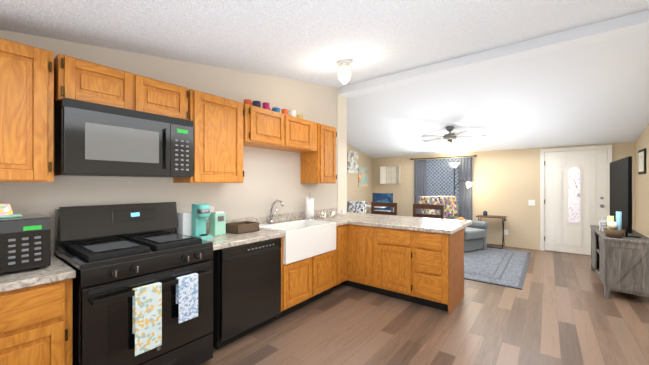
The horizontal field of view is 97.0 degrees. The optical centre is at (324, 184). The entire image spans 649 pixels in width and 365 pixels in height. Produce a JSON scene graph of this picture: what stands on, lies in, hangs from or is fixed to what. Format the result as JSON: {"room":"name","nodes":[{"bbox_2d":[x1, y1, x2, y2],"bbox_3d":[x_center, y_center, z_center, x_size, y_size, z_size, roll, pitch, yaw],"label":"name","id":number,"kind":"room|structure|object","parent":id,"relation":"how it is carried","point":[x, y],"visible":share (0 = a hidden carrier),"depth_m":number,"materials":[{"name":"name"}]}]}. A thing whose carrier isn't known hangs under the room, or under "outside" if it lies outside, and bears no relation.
{"room":"kitchen","nodes":[
{"label":"kitchen","id":0,"kind":"room"},
{"bbox_2d":[0,30,347,255],"bbox_3d":[-1.349,-0.175,2.691,0.100,3.050,5.470,0,0,38],"label":"wall","id":1,"kind":"structure","parent":0,"point":[270,175],"depth_m":2.88,"materials":[{"name":"beige paint"}]},
{"bbox_2d":[0,38,59,181],"bbox_3d":[-1.917,-0.408,1.604,0.330,0.785,0.555,0,0,38],"label":"upper cabinet","id":2,"kind":"object","parent":1,"relation":"attached to","point":[36,84],"depth_m":1.64,"materials":[{"name":"brown wood"}]},
{"bbox_2d":[60,54,147,112],"bbox_3d":[-1.594,-0.661,2.021,0.330,0.280,0.460,0,0,38],"label":"upper cabinet","id":3,"kind":"object","parent":1,"relation":"attached to","point":[82,80],"depth_m":1.91,"materials":[{"name":"brown wood"}]},
{"bbox_2d":[54,98,193,177],"bbox_3d":[-1.443,-0.285,2.120,0.443,0.460,0.792,0,0,38],"label":"microwave","id":4,"kind":"object","parent":3,"relation":"attached to","point":[94,140],"visible":1,"depth_m":1.91,"materials":[{"name":"black metal"}]},
{"bbox_2d":[148,78,191,120],"bbox_3d":[-1.386,-0.661,2.289,0.330,0.280,0.461,0,0,38],"label":"upper cabinet","id":5,"kind":"object","parent":1,"relation":"attached to","point":[164,98],"depth_m":2.25,"materials":[{"name":"brown wood"}]},
{"bbox_2d":[173,89,247,182],"bbox_3d":[-1.070,-0.408,2.697,0.330,0.785,0.530,0,0,38],"label":"upper cabinet","id":6,"kind":"object","parent":1,"relation":"attached to","point":[220,124],"depth_m":2.58,"materials":[{"name":"brown wood"}]},
{"bbox_2d":[248,104,291,149],"bbox_3d":[-0.716,-0.615,3.153,0.330,0.370,0.585,0,0,38],"label":"upper cabinet","id":7,"kind":"object","parent":1,"relation":"attached to","point":[267,129],"depth_m":3.08,"materials":[{"name":"brown wood"}]},
{"bbox_2d":[244,99,252,104],"bbox_3d":[-0.802,-0.844,3.035,0.078,0.085,0.104,0,0,38],"label":"mug","id":8,"kind":"object","parent":7,"relation":"on","point":[247,101],"visible":0.4,"depth_m":2.99,"materials":[{"name":"orange ceramic"}]},
{"bbox_2d":[252,101,260,107],"bbox_3d":[-0.743,-0.850,3.111,0.086,0.097,0.112,0,0,38],"label":"mug","id":9,"kind":"object","parent":7,"relation":"on","point":[256,103],"visible":0.42,"depth_m":3.08,"materials":[{"name":"purple ceramic"}]},
{"bbox_2d":[262,102,270,109],"bbox_3d":[-0.649,-0.856,3.232,0.078,0.109,0.104,0,0,38],"label":"mug","id":10,"kind":"object","parent":7,"relation":"on","point":[265,105],"visible":0.52,"depth_m":3.19,"materials":[{"name":"pink ceramic"}]},
{"bbox_2d":[281,116,319,153],"bbox_3d":[-0.410,-0.615,3.548,0.330,0.370,0.654,0,0,38],"label":"upper cabinet","id":11,"kind":"object","parent":1,"relation":"attached to","point":[305,133],"depth_m":3.54,"materials":[{"name":"brown wood"}]},
{"bbox_2d":[271,107,279,112],"bbox_3d":[-0.572,-0.844,3.332,0.086,0.085,0.112,0,0,38],"label":"mug","id":12,"kind":"object","parent":11,"relation":"on","point":[275,109],"visible":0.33,"depth_m":3.30,"materials":[{"name":"blue ceramic"}]},
{"bbox_2d":[281,109,288,114],"bbox_3d":[-0.471,-0.850,3.462,0.078,0.097,0.104,0,0,38],"label":"mug","id":13,"kind":"object","parent":11,"relation":"on","point":[284,111],"visible":0.48,"depth_m":3.42,"materials":[{"name":"orange ceramic"}]},
{"bbox_2d":[288,110,295,116],"bbox_3d":[-0.406,-0.856,3.545,0.086,0.109,0.112,0,0,38],"label":"mug","id":14,"kind":"object","parent":11,"relation":"on","point":[292,113],"visible":0.52,"depth_m":3.52,"materials":[{"name":"white ceramic"}]},
{"bbox_2d":[301,124,336,183],"bbox_3d":[-0.075,-0.408,3.980,0.330,0.785,0.400,0,0,38],"label":"upper cabinet","id":15,"kind":"object","parent":1,"relation":"attached to","point":[320,168],"depth_m":3.85,"materials":[{"name":"brown wood"}]},
{"bbox_2d":[339,10,648,97],"bbox_3d":[1.308,-1.550,3.940,5.430,0.200,0.240,0,0,38],"label":"ceiling beam","id":16,"kind":"structure","parent":1,"relation":"attached to","point":[622,26],"depth_m":3.20,"materials":[{"name":"white paint"}]},
{"bbox_2d":[0,0,648,87],"bbox_3d":[0.164,-1.155,1.379,4.100,0.937,5.250,0,0,38],"label":"ceiling","id":17,"kind":"structure","parent":0,"point":[311,41],"depth_m":2.28,"materials":[{"name":"white paint"}]},
{"bbox_2d":[337,59,351,83],"bbox_3d":[0.222,-1.248,3.200,0.170,0.255,0.170,0,0,38],"label":"kitchen ceiling light","id":18,"kind":"object","parent":17,"relation":"attached to","point":[344,74],"visible":0.96,"depth_m":3.15,"materials":[{"name":"white glass"}]},
{"bbox_2d":[337,87,346,213],"bbox_3d":[0.248,-0.125,4.742,0.112,2.950,0.270,0,0,38],"label":"pilaster","id":19,"kind":"object","parent":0,"point":[341,152],"visible":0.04,"depth_m":4.69,"materials":[{"name":"beige paint"}]},
{"bbox_2d":[348,145,371,213],"bbox_3d":[0.218,-0.175,6.885,0.100,3.050,3.620,0,0,38],"label":"wall","id":20,"kind":"structure","parent":0,"point":[355,193],"depth_m":7.82,"materials":[{"name":"beige paint"}]},
{"bbox_2d":[347,150,358,173],"bbox_3d":[0.740,-0.575,7.448,0.030,0.570,0.490,0,0,38],"label":"picture","id":21,"kind":"object","parent":20,"relation":"attached to","point":[352,164],"depth_m":7.40},
{"bbox_2d":[358,167,367,186],"bbox_3d":[1.058,-0.205,7.859,0.030,0.530,0.490,0,0,38],"label":"picture","id":22,"kind":"object","parent":20,"relation":"attached to","point":[363,172],"depth_m":7.84},
{"bbox_2d":[200,244,648,364],"bbox_3d":[0.769,1.380,3.245,5.430,0.060,8.940,0,0,38],"label":"floor","id":23,"kind":"structure","parent":0,"point":[559,308],"depth_m":2.69,"materials":[{"name":"brown wood"}]},
{"bbox_2d":[54,202,212,364],"bbox_3d":[-1.312,0.750,2.042,0.710,1.200,0.786,0,0,38],"label":"range","id":24,"kind":"object","parent":23,"relation":"on","point":[113,255],"visible":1,"depth_m":1.90,"materials":[{"name":"black metal"}]},
{"bbox_2d":[132,282,161,355],"bbox_3d":[-1.089,0.819,1.768,0.041,0.392,0.150,0,0,38],"label":"towel","id":25,"kind":"object","parent":24,"relation":"hanging from","point":[147,315],"depth_m":1.75,"materials":[{"name":"multicoloured fabric"}]},
{"bbox_2d":[176,273,197,322],"bbox_3d":[-0.937,0.772,1.964,0.041,0.297,0.135,0,0,38],"label":"towel","id":26,"kind":"object","parent":24,"relation":"hanging from","point":[187,286],"depth_m":1.94,"materials":[{"name":"blue fabric"}]},
{"bbox_2d":[0,237,335,364],"bbox_3d":[-1.306,0.931,2.152,0.624,0.838,3.970,0,0,38],"label":"base cabinet","id":27,"kind":"object","parent":23,"relation":"on","point":[36,325],"visible":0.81,"depth_m":1.51,"materials":[{"name":"brown wood"}]},
{"bbox_2d":[0,239,75,292],"bbox_3d":[-2.062,0.440,1.171,0.630,0.140,1.495,0,0,38],"label":"countertop","id":28,"kind":"structure","parent":27,"relation":"on","point":[57,269],"depth_m":1.50,"materials":[{"name":"stone"}]},
{"bbox_2d":[0,213,50,273],"bbox_3d":[-1.930,0.326,1.389,0.373,0.286,0.840,0,0,38],"label":"microwave","id":29,"kind":"object","parent":28,"relation":"on","point":[25,241],"visible":1,"depth_m":1.53,"materials":[{"name":"black plastic"}]},
{"bbox_2d":[0,203,21,217],"bbox_3d":[-1.827,0.127,1.549,0.130,0.110,0.260,0,0,38],"label":"butter dish","id":30,"kind":"object","parent":29,"relation":"on","point":[6,211],"visible":0.98,"depth_m":1.58,"materials":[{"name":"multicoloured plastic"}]},
{"bbox_2d":[176,208,379,250],"bbox_3d":[-0.224,0.440,3.543,0.630,0.140,2.905,0,0,38],"label":"countertop","id":31,"kind":"structure","parent":27,"relation":"on","point":[227,240],"depth_m":3.09,"materials":[{"name":"stone"}]},
{"bbox_2d":[177,212,191,235],"bbox_3d":[-1.250,0.359,2.570,0.120,0.220,0.090,0,0,38],"label":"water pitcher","id":32,"kind":"object","parent":31,"relation":"on","point":[184,221],"visible":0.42,"depth_m":2.53,"materials":[{"name":"white plastic"}]},
{"bbox_2d":[191,203,212,239],"bbox_3d":[-1.065,0.319,2.541,0.170,0.300,0.152,0,0,38],"label":"coffee maker","id":33,"kind":"object","parent":31,"relation":"on","point":[200,212],"visible":1,"depth_m":2.50,"materials":[{"name":"teal plastic"}]},
{"bbox_2d":[209,211,225,235],"bbox_3d":[-0.999,0.361,2.691,0.110,0.215,0.110,0,0,38],"label":"can opener","id":34,"kind":"object","parent":31,"relation":"on","point":[217,222],"visible":1,"depth_m":2.66,"materials":[{"name":"green plastic"}]},
{"bbox_2d":[226,221,258,233],"bbox_3d":[-0.826,0.426,2.873,0.220,0.085,0.260,0,0,38],"label":"wicker basket","id":35,"kind":"object","parent":31,"relation":"on","point":[240,227],"visible":0.81,"depth_m":2.80,"materials":[{"name":"brown wicker"}]},
{"bbox_2d":[269,199,283,223],"bbox_3d":[-0.544,0.321,3.387,0.236,0.296,0.108,0,0,38],"label":"faucet","id":36,"kind":"object","parent":31,"relation":"on","point":[271,209],"visible":0.98,"depth_m":3.40,"materials":[{"name":"silver metal"}]},
{"bbox_2d":[305,193,314,219],"bbox_3d":[-0.199,0.292,3.830,0.138,0.354,0.140,0,0,38],"label":"paper towel holder","id":37,"kind":"object","parent":31,"relation":"on","point":[309,208],"visible":0.92,"depth_m":3.78,"materials":[{"name":"white paper"}]},
{"bbox_2d":[319,211,325,218],"bbox_3d":[-0.033,0.421,3.978,0.094,0.095,0.120,0,0,38],"label":"cup","id":38,"kind":"object","parent":31,"relation":"on","point":[322,214],"visible":1,"depth_m":3.95,"materials":[{"name":"white ceramic"}]},
{"bbox_2d":[329,211,334,216],"bbox_3d":[0.105,0.424,4.123,0.082,0.090,0.108,0,0,38],"label":"cup","id":39,"kind":"object","parent":31,"relation":"on","point":[331,213],"visible":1,"depth_m":4.09,"materials":[{"name":"white ceramic"}]},
{"bbox_2d":[259,219,335,264],"bbox_3d":[-0.315,0.623,3.312,0.500,0.330,0.850,0,0,38],"label":"sink","id":40,"kind":"object","parent":27,"relation":"in","point":[304,239],"visible":0.77,"depth_m":3.15,"materials":[{"name":"white ceramic"}]},
{"bbox_2d":[210,238,280,348],"bbox_3d":[-0.849,0.932,2.714,0.598,0.835,0.650,0,0,38],"label":"dishwasher","id":41,"kind":"object","parent":23,"relation":"on","point":[246,289],"visible":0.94,"depth_m":2.46,"materials":[{"name":"black metal"}]},
{"bbox_2d":[340,224,355,287],"bbox_3d":[0.298,0.931,4.126,0.742,0.838,0.644,0,0,38],"label":"base cabinet","id":42,"kind":"object","parent":23,"relation":"on","point":[351,229],"depth_m":3.72,"materials":[{"name":"brown wood"}]},
{"bbox_2d":[336,224,346,284],"bbox_3d":[-0.011,0.881,3.826,0.620,0.738,0.254,0,0,38],"label":"door","id":43,"kind":"structure","parent":42,"relation":"attached to","point":[341,253],"depth_m":3.62,"materials":[{"name":"brown wood"}]},
{"bbox_2d":[356,225,375,292],"bbox_3d":[0.673,0.931,3.836,0.315,0.838,0.644,0,0,38],"label":"base cabinet","id":44,"kind":"object","parent":23,"relation":"on","point":[365,235],"depth_m":3.57,"materials":[{"name":"brown wood"}]},
{"bbox_2d":[367,205,390,213],"bbox_3d":[1.364,0.801,7.204,0.619,1.102,0.728,0,0,38],"label":"chair","id":45,"kind":"object","parent":23,"relation":"on","point":[377,210],"visible":0.17,"depth_m":7.16,"materials":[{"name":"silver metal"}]},
{"bbox_2d":[373,193,392,211],"bbox_3d":[1.490,0.510,7.367,0.520,0.580,0.110,0,0,38],"label":"blanket","id":46,"kind":"object","parent":45,"relation":"on","point":[382,197],"visible":0.64,"depth_m":7.29,"materials":[{"name":"blue fabric"}]},
{"bbox_2d":[371,202,396,215],"bbox_3d":[0.866,0.825,4.668,0.460,1.050,0.490,0,0,38],"label":"counter stool","id":47,"kind":"object","parent":23,"relation":"on","point":[383,204],"visible":0.25,"depth_m":4.83,"materials":[{"name":"brown wood"}]},
{"bbox_2d":[376,227,411,301],"bbox_3d":[0.989,0.931,3.591,0.485,0.838,0.644,0,0,38],"label":"base cabinet","id":48,"kind":"object","parent":23,"relation":"on","point":[393,246],"depth_m":3.34,"materials":[{"name":"brown wood"}]},
{"bbox_2d":[348,214,471,233],"bbox_3d":[0.917,0.490,3.860,1.745,0.040,1.006,0,0,38],"label":"countertop","id":49,"kind":"structure","parent":48,"relation":"on","point":[435,225],"depth_m":3.55,"materials":[{"name":"stone"}]},
{"bbox_2d":[413,204,443,218],"bbox_3d":[1.447,0.825,4.218,0.460,1.050,0.490,0,0,38],"label":"counter stool","id":50,"kind":"object","parent":23,"relation":"on","point":[430,206],"visible":0.1,"depth_m":4.37,"materials":[{"name":"brown wood"}]},
{"bbox_2d":[412,228,463,314],"bbox_3d":[1.331,0.931,3.326,0.380,0.838,0.644,0,0,38],"label":"base cabinet","id":51,"kind":"object","parent":23,"relation":"on","point":[423,268],"depth_m":3.09,"materials":[{"name":"brown wood"}]},
{"bbox_2d":[449,163,472,195],"bbox_3d":[3.140,0.424,6.619,0.534,1.850,0.270,0,0,38],"label":"floor lamp","id":52,"kind":"object","parent":23,"relation":"on","point":[454,166],"visible":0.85,"depth_m":6.65,"materials":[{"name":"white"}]},
{"bbox_2d":[476,215,506,248],"bbox_3d":[3.618,1.008,6.211,0.560,0.647,0.380,0,0,38],"label":"tray table","id":53,"kind":"object","parent":23,"relation":"on","point":[493,216],"visible":0.71,"depth_m":6.13,"materials":[{"name":"brown wood"}]},
{"bbox_2d":[464,247,530,289],"bbox_3d":[2.657,1.343,5.191,1.650,0.014,2.530,0,0,38],"label":"rug","id":54,"kind":"object","parent":23,"relation":"on","point":[500,267],"visible":0.48,"depth_m":4.68,"materials":[{"name":"grey carpet"}]},
{"bbox_2d":[444,216,488,251],"bbox_3d":[2.742,0.805,6.127,0.846,1.020,1.083,0,0,-27],"label":"recliner","id":55,"kind":"object","parent":54,"relation":"on","point":[475,235],"visible":0.4,"depth_m":5.75,"materials":[{"name":"grey fabric"}]},
{"bbox_2d":[418,196,457,216],"bbox_3d":[2.562,0.490,6.477,0.880,0.450,0.362,0,0,-27],"label":"blanket","id":56,"kind":"object","parent":55,"relation":"on","point":[450,205],"visible":0.85,"depth_m":6.36,"materials":[{"name":"multicoloured fabric"}]},
{"bbox_2d":[590,225,648,297],"bbox_3d":[3.941,0.995,3.861,0.430,0.710,1.420,0,0,38],"label":"tv stand","id":57,"kind":"object","parent":23,"relation":"on","point":[619,264],"visible":0.88,"depth_m":3.36,"materials":[{"name":"grey wood"}]},
{"bbox_2d":[599,217,606,230],"bbox_3d":[3.856,0.540,3.939,0.120,0.198,0.120,0,0,38],"label":"tissue box","id":58,"kind":"object","parent":57,"relation":"on","point":[602,224],"visible":0.62,"depth_m":3.92,"materials":[{"name":"white paper"}]},
{"bbox_2d":[603,211,625,237],"bbox_3d":[3.521,0.482,3.490,0.200,0.313,0.200,0,0,38],"label":"basket","id":59,"kind":"object","parent":57,"relation":"on","point":[613,229],"visible":1,"depth_m":3.44,"materials":[{"name":"wicker"}]},
{"bbox_2d":[610,156,640,237],"bbox_3d":[3.973,0.154,3.861,0.220,0.969,1.280,0,0,38],"label":"tv","id":60,"kind":"object","parent":57,"relation":"on","point":[620,185],"visible":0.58,"depth_m":3.62,"materials":[{"name":"black plastic"}]},
{"bbox_3d":[0.435,0.855,6.325,0.920,0.910,1.600,0,0,38],"label":"sofa","id":61,"kind":"object","parent":23,"relation":"on","visible":0},
{"bbox_2d":[348,201,366,212],"bbox_3d":[0.753,0.577,6.671,0.440,0.394,0.239,0,0,38],"label":"throw pillow","id":62,"kind":"object","parent":61,"relation":"on","point":[357,206],"visible":0.65,"depth_m":6.60,"materials":[{"name":"multicoloured fabric"}]},
{"bbox_2d":[347,31,648,157],"bbox_3d":[2.438,-1.127,5.399,5.430,0.775,3.490,0,0,38],"label":"ceiling","id":63,"kind":"structure","parent":0,"point":[595,93],"depth_m":4.45,"materials":[{"name":"white paint"}]},
{"bbox_2d":[420,127,485,150],"bbox_3d":[2.409,-0.821,5.498,1.183,0.538,1.130,0,0,38],"label":"ceiling fan","id":64,"kind":"object","parent":63,"relation":"hanging from","point":[449,137],"visible":1,"depth_m":5.40,"materials":[{"name":"grey metal"}]},
{"bbox_2d":[372,142,631,255],"bbox_3d":[3.429,-0.175,6.775,5.310,3.050,0.100,0,0,38],"label":"wall","id":65,"kind":"structure","parent":0,"point":[506,183],"depth_m":6.34,"materials":[{"name":"beige paint"}]},
{"bbox_2d":[380,166,399,183],"bbox_3d":[1.815,-0.260,7.868,0.597,0.480,0.142,0,0,38],"label":"picture","id":66,"kind":"object","parent":65,"relation":"attached to","point":[389,174],"visible":1,"depth_m":7.95,"materials":[{"name":"beige"}]},
{"bbox_2d":[410,155,476,159],"bbox_3d":[2.883,-0.660,7.075,1.564,0.044,0.091,0,0,38],"label":"curtain rod","id":67,"kind":"object","parent":65,"relation":"attached to","point":[445,157],"visible":1,"depth_m":6.99,"materials":[{"name":"black metal"}]},
{"bbox_2d":[414,159,426,212],"bbox_3d":[2.457,0.338,7.374,0.320,1.945,0.039,0,0,38],"label":"panel","id":68,"kind":"object","parent":67,"relation":"hanging from","point":[420,166],"depth_m":7.38,"materials":[{"name":"grey fabric"}]},
{"bbox_2d":[427,158,457,204],"bbox_3d":[2.898,-0.072,7.070,0.810,1.125,0.012,0,0,38],"label":"sheer curtain","id":69,"kind":"object","parent":67,"relation":"hanging from","point":[440,177],"visible":0.65,"depth_m":7.07,"materials":[{"name":"blue fabric"}]},
{"bbox_2d":[458,157,471,219],"bbox_3d":[3.295,0.337,6.725,0.300,1.945,0.039,0,0,38],"label":"panel","id":70,"kind":"object","parent":67,"relation":"hanging from","point":[464,191],"depth_m":6.73,"materials":[{"name":"grey fabric"}]},
{"bbox_2d":[528,200,534,205],"bbox_3d":[4.331,0.380,6.005,0.120,0.120,0.009,0,0,38],"label":"switch plate","id":71,"kind":"object","parent":65,"relation":"attached to","point":[531,202],"depth_m":6.01,"materials":[{"name":"white plastic"}]},
{"bbox_2d":[540,145,611,254],"bbox_3d":[4.843,0.312,5.572,1.050,2.075,0.066,0,0,38],"label":"front door","id":72,"kind":"structure","parent":65,"relation":"in","point":[576,201],"depth_m":5.58,"materials":[{"name":"white paint"}]},
{"bbox_2d":[632,124,648,237],"bbox_3d":[2.875,-0.175,1.612,0.100,3.050,8.940,0,0,38],"label":"wall","id":73,"kind":"structure","parent":0,"point":[640,182],"depth_m":4.81,"materials":[{"name":"beige paint"}]},
{"bbox_2d":[638,148,645,173],"bbox_3d":[5.176,-0.370,4.687,0.025,0.400,0.400,0,0,38],"label":"picture frame","id":74,"kind":"object","parent":73,"relation":"attached to","point":[642,161],"visible":1,"depth_m":4.62,"materials":[{"name":"black"}]}
]}

